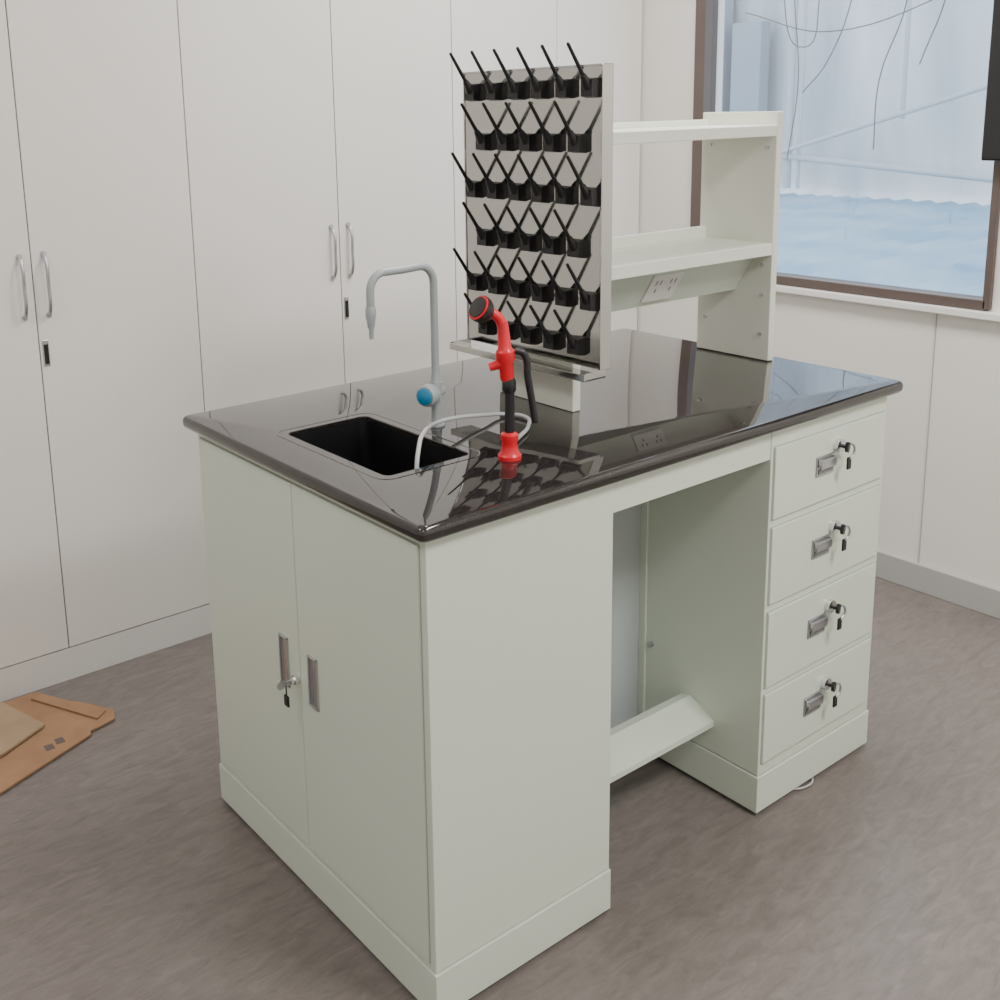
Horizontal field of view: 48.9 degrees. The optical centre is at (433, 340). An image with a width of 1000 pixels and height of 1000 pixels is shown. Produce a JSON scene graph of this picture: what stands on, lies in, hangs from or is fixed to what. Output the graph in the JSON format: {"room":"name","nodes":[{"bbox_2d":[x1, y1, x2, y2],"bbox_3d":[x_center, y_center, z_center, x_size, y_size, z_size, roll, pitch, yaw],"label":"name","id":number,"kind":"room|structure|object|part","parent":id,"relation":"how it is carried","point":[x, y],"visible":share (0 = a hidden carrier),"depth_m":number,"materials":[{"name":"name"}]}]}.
{"room":"laboratory","nodes":[
{"label":"laboratory","id":0,"kind":"room"},
{"bbox_2d":[0,576,999,999],"bbox_3d":[0.036,1.252,1.229,4.979,0.100,4.900,-10,15,-36],"label":"floor","id":1,"kind":"structure","parent":0,"point":[127,873],"depth_m":2.10,"materials":[{"name":"plastic"}]},
{"bbox_2d":[0,692,114,794],"bbox_3d":[-1.060,0.956,2.475,0.705,0.010,0.425,-10,15,-36],"label":"cardboard sheet","id":2,"kind":"object","parent":1,"relation":"on","point":[67,723],"visible":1,"depth_m":2.60,"materials":[{"name":"brown cardboard"}]},
{"bbox_2d":[0,702,44,757],"bbox_3d":[-1.108,0.942,2.512,0.415,0.006,0.285,-10,15,-36],"label":"cardboard sheet","id":3,"kind":"object","parent":2,"relation":"on","point":[16,726],"visible":1,"depth_m":2.60,"materials":[{"name":"brown cardboard"}]},
{"bbox_2d":[0,0,211,701],"bbox_3d":[-1.092,-0.274,2.772,0.851,2.300,0.461,-10,15,-36],"label":"storage cabinet","id":4,"kind":"object","parent":1,"relation":"on","point":[103,557],"visible":1,"depth_m":2.75,"materials":[{"name":"white"}]},
{"bbox_3d":[-0.977,-0.124,2.613,0.009,0.155,0.029,-10,15,-36],"label":"handle","id":5,"kind":"part","parent":4,"relation":"part of","materials":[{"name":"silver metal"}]},
{"bbox_3d":[-1.142,-0.258,2.486,0.426,2.210,0.019,-10,15,-36],"label":"door","id":6,"kind":"part","parent":4,"relation":"part of","materials":[{"name":"white laminate"}]},
{"bbox_3d":[-0.931,-0.133,2.647,0.009,0.157,0.029,-10,15,-36],"label":"handle","id":7,"kind":"part","parent":4,"relation":"part of","materials":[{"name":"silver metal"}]},
{"bbox_2d":[176,0,456,411],"bbox_3d":[-0.407,-0.398,3.284,0.878,2.300,0.461,-10,15,-36],"label":"storage cabinet","id":8,"kind":"object","parent":1,"relation":"on","point":[319,133],"visible":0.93,"depth_m":3.08,"materials":[{"name":"white"}]},
{"bbox_3d":[-0.458,-0.382,2.997,0.450,2.210,0.019,-10,15,-36],"label":"door","id":9,"kind":"part","parent":8,"relation":"part of","materials":[{"name":"white laminate"}]},
{"bbox_3d":[-0.284,-0.249,3.132,0.009,0.155,0.029,-10,15,-36],"label":"handle","id":10,"kind":"part","parent":8,"relation":"part of","materials":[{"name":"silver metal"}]},
{"bbox_3d":[-0.238,-0.259,3.166,0.009,0.157,0.029,-10,15,-36],"label":"handle","id":11,"kind":"part","parent":8,"relation":"part of","materials":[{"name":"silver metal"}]},
{"bbox_3d":[-0.110,-0.445,3.258,0.422,2.210,0.019,-10,15,-36],"label":"door","id":12,"kind":"part","parent":8,"relation":"part of","materials":[{"name":"white laminate"}]},
{"bbox_2d":[183,329,902,999],"bbox_3d":[0.250,0.534,2.307,1.295,0.850,0.803,-10,15,-36],"label":"lab bench","id":13,"kind":"object","parent":1,"relation":"on","point":[434,681],"visible":0.98,"depth_m":1.96,"materials":[{"name":"beige paint"}]},
{"bbox_3d":[-0.343,0.564,2.090,0.004,0.705,0.352,-10,15,-36],"label":"door","id":14,"kind":"part","parent":13,"relation":"part of","materials":[{"name":"beige paint"}]},
{"bbox_3d":[-0.125,0.618,1.811,0.004,0.705,0.362,-10,15,-36],"label":"door","id":15,"kind":"part","parent":13,"relation":"part of","materials":[{"name":"beige paint"}]},
{"bbox_2d":[365,262,445,426],"bbox_3d":[-0.043,0.017,1.979,0.172,0.310,0.049,-10,15,-36],"label":"faucet","id":16,"kind":"object","parent":13,"relation":"on","point":[431,394],"visible":0.94,"depth_m":2.00,"materials":[{"name":"grey metal"}]},
{"bbox_2d":[198,413,612,999],"bbox_3d":[-0.075,0.588,2.070,0.397,0.843,0.750,-10,15,-36],"label":"cabinet","id":17,"kind":"object","parent":13,"relation":"in","point":[435,771],"depth_m":1.82,"materials":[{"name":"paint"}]},
{"bbox_2d":[414,412,530,468],"bbox_3d":[0.078,0.185,1.951,0.150,0.089,0.341,3,13,20],"label":"hose","id":18,"kind":"object","parent":13,"relation":"on","point":[419,443],"visible":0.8,"depth_m":1.98,"materials":[{"name":"grey plastic"}]},
{"bbox_2d":[469,296,538,461],"bbox_3d":[0.117,0.062,1.823,0.113,0.280,0.045,-4,12,-12],"label":"eyewash","id":19,"kind":"object","parent":13,"relation":"on","point":[482,309],"visible":1,"depth_m":1.81,"materials":[{"name":"red plastic"}]},
{"bbox_3d":[0.155,0.075,1.825,0.041,0.131,0.013,-1,12,0],"label":"lever","id":20,"kind":"part","parent":19,"relation":"part of","materials":[{"name":"black plastic"}]},
{"bbox_2d":[183,329,902,542],"bbox_3d":[0.246,0.129,2.233,1.272,0.025,0.791,-10,15,-36],"label":"countertop","id":21,"kind":"structure","parent":13,"relation":"on","point":[662,401],"depth_m":2.06,"materials":[{"name":"stone"}]},
{"bbox_2d":[500,111,782,411],"bbox_3d":[0.455,-0.196,2.336,0.650,0.558,0.214,-10,15,-36],"label":"shelf","id":22,"kind":"object","parent":13,"relation":"on","point":[728,261],"visible":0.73,"depth_m":2.45,"materials":[{"name":"white metal"}]},
{"bbox_2d":[449,42,613,381],"bbox_3d":[0.169,-0.250,2.104,0.091,0.601,0.394,-10,15,-36],"label":"drying rack","id":23,"kind":"object","parent":22,"relation":"attached to","point":[537,172],"visible":0.97,"depth_m":2.07,"materials":[{"name":"silver metal"}]},
{"bbox_2d":[450,339,605,381],"bbox_3d":[0.177,0.036,2.165,0.057,0.015,0.394,-10,15,-36],"label":"drip tray","id":24,"kind":"object","parent":23,"relation":"on","point":[465,345],"depth_m":2.12,"materials":[{"name":"silver metal"}]},
{"bbox_3d":[0.397,-0.214,2.410,0.609,0.025,0.018,-10,15,-36],"label":"shelf rail","id":25,"kind":"part","parent":22,"relation":"part of","materials":[{"name":"white metal"}]},
{"bbox_3d":[0.391,-0.461,2.358,0.609,0.013,0.018,-10,15,-36],"label":"shelf rail","id":26,"kind":"part","parent":22,"relation":"part of","materials":[{"name":"beige paint"}]},
{"bbox_2d":[640,271,684,302],"bbox_3d":[0.489,-0.114,2.340,0.095,0.063,0.041,-10,15,-36],"label":"socket","id":27,"kind":"object","parent":22,"relation":"attached to","point":[658,287],"depth_m":2.34,"materials":[{"name":"grey plastic"}]},
{"bbox_3d":[0.453,-0.174,2.344,0.609,0.027,0.201,-10,15,-36],"label":"shelf","id":28,"kind":"part","parent":22,"relation":"part of","materials":[{"name":"white metal"}]},
{"bbox_3d":[0.448,-0.429,2.290,0.609,0.024,0.201,-10,15,-36],"label":"shelf","id":29,"kind":"part","parent":22,"relation":"part of","materials":[{"name":"beige paint"}]},
{"bbox_3d":[0.476,0.667,2.405,0.009,0.012,0.012,-10,15,-36],"label":"knob","id":30,"kind":"part","parent":13,"relation":"part of","materials":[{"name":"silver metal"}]},
{"bbox_3d":[0.795,0.761,2.299,0.060,0.042,0.003,-10,15,-36],"label":"drawer pull plate","id":31,"kind":"part","parent":13,"relation":"part of","materials":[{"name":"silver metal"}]},
{"bbox_2d":[806,705,819,714],"bbox_3d":[0.796,0.772,2.299,0.048,0.010,0.002,-10,15,-36],"label":"handle","id":32,"kind":"object","parent":13,"relation":"on","point":[810,709],"depth_m":2.30,"materials":[{"name":"grey metal"}]},
{"bbox_2d":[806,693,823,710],"bbox_3d":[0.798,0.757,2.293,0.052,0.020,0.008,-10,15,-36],"label":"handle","id":33,"kind":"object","parent":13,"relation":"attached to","point":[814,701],"depth_m":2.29,"materials":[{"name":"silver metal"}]},
{"bbox_3d":[0.814,0.757,2.318,0.380,0.151,0.005,-10,15,-36],"label":"drawer","id":34,"kind":"part","parent":13,"relation":"part of","materials":[{"name":"beige paint"}]},
{"bbox_3d":[0.791,0.589,2.262,0.060,0.042,0.003,-10,15,-36],"label":"drawer pull plate","id":35,"kind":"part","parent":13,"relation":"part of","materials":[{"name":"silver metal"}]},
{"bbox_2d":[810,627,823,636],"bbox_3d":[0.792,0.600,2.263,0.048,0.010,0.002,-10,15,-36],"label":"handle","id":36,"kind":"object","parent":13,"relation":"on","point":[814,631],"depth_m":2.26,"materials":[{"name":"grey metal"}]},
{"bbox_2d":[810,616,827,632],"bbox_3d":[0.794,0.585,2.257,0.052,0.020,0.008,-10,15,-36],"label":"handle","id":37,"kind":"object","parent":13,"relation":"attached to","point":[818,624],"depth_m":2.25,"materials":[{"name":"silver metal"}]},
{"bbox_3d":[0.810,0.589,2.283,0.380,0.161,0.005,-10,15,-36],"label":"drawer","id":38,"kind":"part","parent":13,"relation":"part of","materials":[{"name":"beige paint"}]},
{"bbox_3d":[0.787,0.419,2.226,0.060,0.042,0.003,-10,15,-36],"label":"drawer pull plate","id":39,"kind":"part","parent":13,"relation":"part of","materials":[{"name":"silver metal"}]},
{"bbox_2d":[814,548,828,556],"bbox_3d":[0.788,0.429,2.227,0.048,0.010,0.002,-10,15,-36],"label":"handle","id":40,"kind":"object","parent":13,"relation":"on","point":[818,552],"depth_m":2.22,"materials":[{"name":"grey metal"}]},
{"bbox_2d":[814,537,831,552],"bbox_3d":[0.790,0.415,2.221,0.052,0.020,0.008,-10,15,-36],"label":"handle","id":41,"kind":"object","parent":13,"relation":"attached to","point":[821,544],"depth_m":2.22,"materials":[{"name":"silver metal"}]},
{"bbox_3d":[0.806,0.415,2.246,0.380,0.159,0.005,-10,15,-36],"label":"drawer","id":42,"kind":"part","parent":13,"relation":"part of","materials":[{"name":"beige paint"}]},
{"bbox_3d":[0.783,0.248,2.191,0.060,0.042,0.003,-10,15,-36],"label":"drawer pull plate","id":43,"kind":"part","parent":13,"relation":"part of","materials":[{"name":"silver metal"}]},
{"bbox_2d":[818,467,832,474],"bbox_3d":[0.784,0.259,2.191,0.048,0.010,0.002,-10,15,-36],"label":"handle","id":44,"kind":"object","parent":13,"relation":"on","point":[821,470],"depth_m":2.19,"materials":[{"name":"grey metal"}]},
{"bbox_2d":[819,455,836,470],"bbox_3d":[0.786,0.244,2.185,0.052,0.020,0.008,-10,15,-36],"label":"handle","id":45,"kind":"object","parent":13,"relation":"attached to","point":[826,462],"depth_m":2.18,"materials":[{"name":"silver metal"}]},
{"bbox_3d":[0.802,0.248,2.211,0.380,0.145,0.005,-10,15,-36],"label":"drawer","id":46,"kind":"part","parent":13,"relation":"part of","materials":[{"name":"beige paint"}]},
{"bbox_2d":[450,0,641,360],"bbox_3d":[0.273,-0.521,3.794,0.840,2.300,0.461,-10,15,-36],"label":"storage cabinet","id":47,"kind":"object","parent":1,"relation":"on","point":[597,31],"visible":0.02,"depth_m":3.54,"materials":[{"name":"white"}]},
{"bbox_3d":[0.231,-0.506,3.513,0.433,2.210,0.019,-10,15,-36],"label":"door","id":48,"kind":"part","parent":47,"relation":"part of","materials":[{"name":"white laminate"}]},
{"bbox_3d":[0.564,-0.566,3.762,0.401,2.210,0.019,-10,15,-36],"label":"door","id":49,"kind":"part","parent":47,"relation":"part of","materials":[{"name":"white laminate"}]},
{"bbox_2d":[793,777,813,789],"bbox_3d":[0.755,0.943,2.359,0.128,0.005,0.089,-5,12,-16],"label":"power cable","id":50,"kind":"object","parent":1,"relation":"on","point":[812,778],"visible":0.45,"depth_m":2.33,"materials":[{"name":"grey plastic"}]},
{"bbox_2d":[637,0,999,588],"bbox_3d":[1.947,-0.419,2.404,0.120,2.600,4.700,-10,15,-36],"label":"wall","id":51,"kind":"structure","parent":0,"point":[960,533],"depth_m":3.23,"materials":[{"name":"paint"}]},
{"bbox_2d":[690,0,999,310],"bbox_3d":[1.198,-0.789,3.243,0.065,1.289,1.024,-10,15,-36],"label":"window","id":52,"kind":"structure","parent":51,"relation":"in","point":[706,20],"depth_m":3.41,"materials":[{"name":"brown metal"}]},
{"bbox_2d":[776,284,999,321],"bbox_3d":[1.420,-0.085,3.061,0.030,0.021,1.865,-10,15,-36],"label":"sill","id":53,"kind":"structure","parent":51,"relation":"attached to","point":[908,305],"depth_m":3.16,"materials":[{"name":"white"}]},
{"bbox_2d":[918,314,936,562],"bbox_3d":[1.427,0.291,3.165,0.002,0.751,0.002,-10,15,-36],"label":"trim","id":54,"kind":"structure","parent":51,"relation":"attached to","point":[936,314],"depth_m":3.16,"materials":[{"name":"grey"}]},
{"bbox_2d":[875,550,999,618],"bbox_3d":[2.057,0.854,2.453,0.012,0.083,4.260,-10,15,-36],"label":"baseboard","id":55,"kind":"structure","parent":51,"relation":"attached to","point":[985,599],"depth_m":3.19,"materials":[{"name":"grey"}]},
{"bbox_2d":[981,0,999,160],"bbox_3d":[1.751,-0.677,2.448,0.062,0.565,0.986,-10,15,-36],"label":"television","id":56,"kind":"object","parent":51,"relation":"attached to","point":[990,145],"visible":1,"depth_m":2.82,"materials":[{"name":"black"}]},
{"label":"outside","id":57,"kind":"structure","parent":0,"visible":0},
{"bbox_2d":[733,0,993,205],"bbox_3d":[5.042,-2.564,8.847,0.040,6.000,18.000,-10,15,-36],"label":"neighboring building","id":58,"kind":"structure","parent":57,"point":[948,136],"depth_m":10.10,"materials":[{"name":"white"}]},
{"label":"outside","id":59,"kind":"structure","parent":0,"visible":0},
{"bbox_2d":[746,0,945,158],"bbox_3d":[3.638,-3.104,9.378,0.011,3.101,2.303,-10,15,-36],"label":"hanging cable","id":60,"kind":"object","parent":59,"point":[904,11],"visible":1,"depth_m":9.64,"materials":[{"name":"grey plastic"}]},
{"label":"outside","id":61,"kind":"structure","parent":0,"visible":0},
{"bbox_2d":[777,193,989,295],"bbox_3d":[3.067,-0.594,7.038,5.600,0.100,14.000,-10,15,-36],"label":"corrugated roof","id":62,"kind":"structure","parent":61,"point":[926,244],"depth_m":7.34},
{"bbox_2d":[722,0,770,111],"bbox_3d":[2.871,-3.024,11.266,0.200,3.000,1.250,-10,15,-36],"label":"panel","id":63,"kind":"object","parent":62,"relation":"on","point":[746,45],"visible":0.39,"depth_m":10.94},
{"bbox_2d":[781,0,992,188],"bbox_3d":[3.798,-3.282,9.723,0.157,3.900,3.908,-10,15,-36],"label":"metal frame","id":64,"kind":"object","parent":62,"relation":"on","point":[798,157],"visible":0.77,"depth_m":10.15,"materials":[{"name":"grey"}]}
]}

